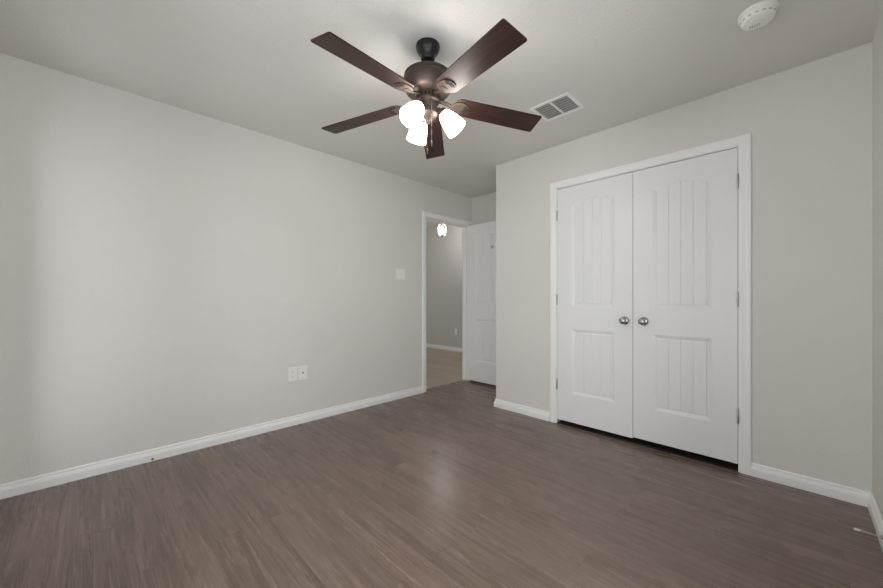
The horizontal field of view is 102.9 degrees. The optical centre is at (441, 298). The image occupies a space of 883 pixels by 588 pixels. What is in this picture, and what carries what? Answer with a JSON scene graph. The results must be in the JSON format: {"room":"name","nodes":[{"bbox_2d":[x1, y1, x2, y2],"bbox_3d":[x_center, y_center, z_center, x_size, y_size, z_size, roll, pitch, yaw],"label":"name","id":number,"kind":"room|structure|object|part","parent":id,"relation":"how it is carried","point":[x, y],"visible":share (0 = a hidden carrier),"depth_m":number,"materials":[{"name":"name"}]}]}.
{"room":"empty bedroom","nodes":[
{"label":"empty bedroom","id":0,"kind":"room"},
{"bbox_2d":[0,53,471,483],"bbox_3d":[-1.064,-0.325,3.343,4.262,2.840,0.115,0,0,-45],"label":"wall","id":1,"kind":"structure","parent":0,"point":[165,269],"depth_m":2.46,"materials":[{"name":"paint"}]},
{"bbox_2d":[0,386,422,499],"bbox_3d":[-1.336,1.056,2.982,3.137,0.078,0.016,0,0,-45],"label":"baseboard","id":2,"kind":"structure","parent":1,"relation":"attached to","point":[14,488],"depth_m":2.46,"materials":[{"name":"paint"}]},
{"bbox_2d":[288,367,296,381],"bbox_3d":[-1.285,0.655,3.038,0.080,0.120,0.008,0,0,-45],"label":"wall outlet","id":3,"kind":"object","parent":1,"relation":"attached to","point":[292,372],"visible":1,"depth_m":3.04,"materials":[{"name":"white plastic"}]},
{"bbox_2d":[298,365,306,379],"bbox_3d":[-1.220,0.655,3.098,0.080,0.120,0.014,0,0,-45],"label":"cable plate","id":4,"kind":"object","parent":1,"relation":"attached to","point":[302,370],"visible":1,"depth_m":3.10,"materials":[{"name":"white plastic"}]},
{"bbox_2d":[396,269,404,279],"bbox_3d":[-0.448,-0.266,3.864,0.122,0.118,0.012,0,0,-45],"label":"light switch","id":5,"kind":"object","parent":1,"relation":"attached to","point":[400,273],"visible":1,"depth_m":3.86,"materials":[{"name":"white plastic"}]},
{"bbox_2d":[422,211,472,392],"bbox_3d":[0.052,0.037,4.448,0.896,2.116,0.147,0,0,-45],"label":"door frame","id":6,"kind":"structure","parent":1,"relation":"attached to","point":[426,215],"depth_m":4.44,"materials":[{"name":"paint"}]},
{"bbox_3d":[0.006,0.037,4.495,0.896,2.116,0.016,0,0,-45],"label":"casing","id":7,"kind":"part","parent":6,"relation":"part of","materials":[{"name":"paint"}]},
{"bbox_2d":[467,221,495,384],"bbox_3d":[0.600,0.055,4.371,0.112,2.020,0.770,0,0,-45],"label":"door","id":8,"kind":"structure","parent":1,"relation":"in","point":[481,238],"depth_m":4.48,"materials":[{"name":"paint"}]},
{"bbox_2d":[426,220,440,226],"bbox_3d":[-1.702,-1.645,5.948,4.750,0.080,4.485,0,0,-45],"label":"ceiling","id":9,"kind":"structure","parent":0,"point":[428,223],"depth_m":7.53,"materials":[{"name":"paint"}]},
{"bbox_2d":[437,223,445,236],"bbox_3d":[0.007,-1.370,6.498,0.163,0.469,0.170,0,0,-45],"label":"pendant lamp","id":10,"kind":"object","parent":9,"relation":"hanging from","point":[441,230],"visible":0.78,"depth_m":6.49,"materials":[{"name":"white glass"}]},
{"bbox_3d":[0.007,-1.260,6.498,0.092,0.150,0.092,0,0,-45],"label":"bulb","id":11,"kind":"part","parent":10,"relation":"part of","materials":[{"name":"white glass"}]},
{"bbox_2d":[0,347,882,587],"bbox_3d":[-0.812,1.117,4.314,5.985,0.056,8.060,0,0,-45],"label":"floor","id":12,"kind":"structure","parent":0,"point":[443,486],"depth_m":1.77,"materials":[{"name":"brown wood"}]},
{"bbox_2d":[0,0,882,197],"bbox_3d":[0.153,-1.385,2.114,4.032,0.080,3.345,0,0,-45],"label":"ceiling","id":13,"kind":"structure","parent":0,"point":[254,65],"depth_m":1.95,"materials":[{"name":"paint"}]},
{"bbox_2d":[311,18,541,158],"bbox_3d":[-0.081,-1.050,1.841,1.239,0.590,1.255,0,0,-45],"label":"ceiling fan","id":14,"kind":"object","parent":13,"relation":"hanging from","point":[427,82],"visible":1,"depth_m":1.78,"materials":[{"name":"brown wood"}]},
{"bbox_3d":[-0.444,-1.020,2.012,0.496,0.006,0.134,-5,10,21],"label":"blade","id":15,"kind":"part","parent":14,"relation":"part of","materials":[{"name":"brown wood"}]},
{"bbox_3d":[-0.321,-1.033,1.562,0.134,0.006,0.496,14,12,37],"label":"blade","id":16,"kind":"part","parent":14,"relation":"part of","materials":[{"name":"brown wood"}]},
{"bbox_3d":[-0.138,-0.930,1.758,0.136,0.140,0.113,0,0,-45],"label":"lamp shade","id":17,"kind":"part","parent":14,"relation":"part of","materials":[{"name":"white glass"}]},
{"bbox_3d":[-0.133,-0.943,1.772,0.076,0.083,0.056,0,0,-45],"label":"bulb","id":18,"kind":"part","parent":14,"relation":"part of","materials":[{"name":"white glass"}]},
{"bbox_3d":[-0.130,-0.930,1.993,0.114,0.140,0.135,0,0,-45],"label":"lamp shade","id":19,"kind":"part","parent":14,"relation":"part of","materials":[{"name":"white glass"}]},
{"bbox_3d":[-0.052,-0.921,1.815,0.008,0.225,0.014,0,0,-20],"label":"pull chain","id":20,"kind":"part","parent":14,"relation":"part of","materials":[{"name":"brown metal"}]},
{"bbox_3d":[-0.055,-1.028,2.270,0.134,0.006,0.496,-11,-4,2],"label":"blade","id":21,"kind":"part","parent":14,"relation":"part of","materials":[{"name":"brown wood"}]},
{"bbox_3d":[0.003,-0.989,1.871,0.063,0.052,0.064,0,0,-45],"label":"lamp arm","id":22,"kind":"part","parent":14,"relation":"part of","materials":[{"name":"brown metal"}]},
{"bbox_3d":[0.064,-0.930,1.869,0.126,0.140,0.127,0,0,-45],"label":"lamp shade","id":23,"kind":"part","parent":14,"relation":"part of","materials":[{"name":"white glass"}]},
{"bbox_3d":[0.146,-1.033,1.541,0.134,0.006,0.496,14,-4,-33],"label":"blade","id":24,"kind":"part","parent":14,"relation":"part of","materials":[{"name":"brown wood"}]},
{"bbox_3d":[0.310,-1.027,1.978,0.496,0.006,0.134,4,-12,-15],"label":"blade","id":25,"kind":"part","parent":14,"relation":"part of","materials":[{"name":"brown wood"}]},
{"bbox_2d":[530,92,583,121],"bbox_3d":[0.813,-1.339,2.477,0.247,0.012,0.283,0,0,-45],"label":"ceiling vent","id":26,"kind":"object","parent":13,"relation":"in","point":[564,104],"visible":0.99,"depth_m":2.47,"materials":[{"name":"metal"}]},
{"bbox_2d":[737,0,778,30],"bbox_3d":[1.486,-1.319,1.653,0.146,0.051,0.146,0,0,-45],"label":"smoke detector","id":27,"kind":"object","parent":13,"relation":"attached to","point":[759,14],"visible":1,"depth_m":1.62,"materials":[{"name":"white plastic"}]},
{"bbox_2d":[426,224,461,347],"bbox_3d":[0.021,-0.295,7.654,0.100,2.780,4.485,0,0,-45],"label":"wall","id":28,"kind":"structure","parent":0,"point":[443,254],"depth_m":7.54,"materials":[{"name":"paint"}]},
{"bbox_2d":[426,343,461,351],"bbox_3d":[-0.020,1.056,7.613,0.016,0.078,4.485,0,0,-45],"label":"baseboard","id":29,"kind":"structure","parent":28,"relation":"attached to","point":[427,345],"depth_m":7.52,"materials":[{"name":"paint"}]},
{"bbox_2d":[472,192,495,224],"bbox_3d":[0.774,-0.165,4.434,0.115,2.520,0.922,0,0,-45],"label":"wall","id":30,"kind":"structure","parent":0,"point":[484,206],"depth_m":4.57,"materials":[{"name":"paint"}]},
{"bbox_2d":[496,42,871,491],"bbox_3d":[1.657,-0.125,2.955,0.710,2.440,2.423,0,0,-45],"label":"wall","id":31,"kind":"structure","parent":0,"point":[809,125],"depth_m":2.07,"materials":[{"name":"paint"}]},
{"bbox_2d":[494,399,549,420],"bbox_3d":[1.003,1.056,3.604,0.726,0.078,0.611,0,0,-45],"label":"baseboard","id":32,"kind":"structure","parent":31,"relation":"attached to","point":[540,414],"depth_m":3.33,"materials":[{"name":"paint"}]},
{"bbox_2d":[556,172,632,437],"bbox_3d":[1.219,0.051,2.870,0.102,2.015,0.614,0,0,-45],"label":"door","id":33,"kind":"structure","parent":31,"relation":"in","point":[594,296],"depth_m":2.86,"materials":[{"name":"paint"}]},
{"bbox_3d":[1.375,0.169,2.669,0.040,0.049,0.049,0,0,-45],"label":"knob","id":34,"kind":"part","parent":33,"relation":"part of","materials":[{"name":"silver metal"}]},
{"bbox_2d":[550,133,750,474],"bbox_3d":[1.483,0.035,2.696,0.131,2.120,1.350,0,0,-45],"label":"door frame","id":35,"kind":"structure","parent":31,"relation":"attached to","point":[743,142],"depth_m":2.23,"materials":[{"name":"paint"}]},
{"bbox_2d":[633,147,738,463],"bbox_3d":[1.654,0.046,2.431,0.102,2.005,0.614,0,0,-45],"label":"door","id":36,"kind":"structure","parent":31,"relation":"in","point":[686,294],"depth_m":2.42,"materials":[{"name":"paint"}]},
{"bbox_3d":[1.468,0.169,2.576,0.040,0.049,0.049,0,0,-45],"label":"knob","id":37,"kind":"part","parent":36,"relation":"part of","materials":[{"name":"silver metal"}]},
{"bbox_2d":[750,462,870,506],"bbox_3d":[2.083,1.056,2.009,0.016,0.078,0.480,0,0,-45],"label":"baseboard","id":38,"kind":"structure","parent":31,"relation":"attached to","point":[829,489],"depth_m":1.99,"materials":[{"name":"paint"}]},
{"bbox_2d":[872,7,882,518],"bbox_3d":[1.370,-0.165,0.884,4.262,2.520,0.115,0,0,-45],"label":"wall","id":39,"kind":"structure","parent":0,"point":[877,43],"depth_m":1.70,"materials":[{"name":"paint"}]},
{"bbox_2d":[854,527,882,539],"bbox_3d":[1.866,1.025,1.538,0.019,0.019,0.083,0,0,-45],"label":"door stop","id":40,"kind":"object","parent":39,"relation":"attached to","point":[856,529],"visible":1,"depth_m":1.53,"materials":[{"name":"silver metal"}]},
{"bbox_2d":[868,492,882,550],"bbox_3d":[1.071,1.056,0.681,3.321,0.078,0.017,0,0,-45],"label":"baseboard","id":41,"kind":"structure","parent":39,"relation":"attached to","point":[877,520],"depth_m":1.68,"materials":[{"name":"paint"}]}
]}

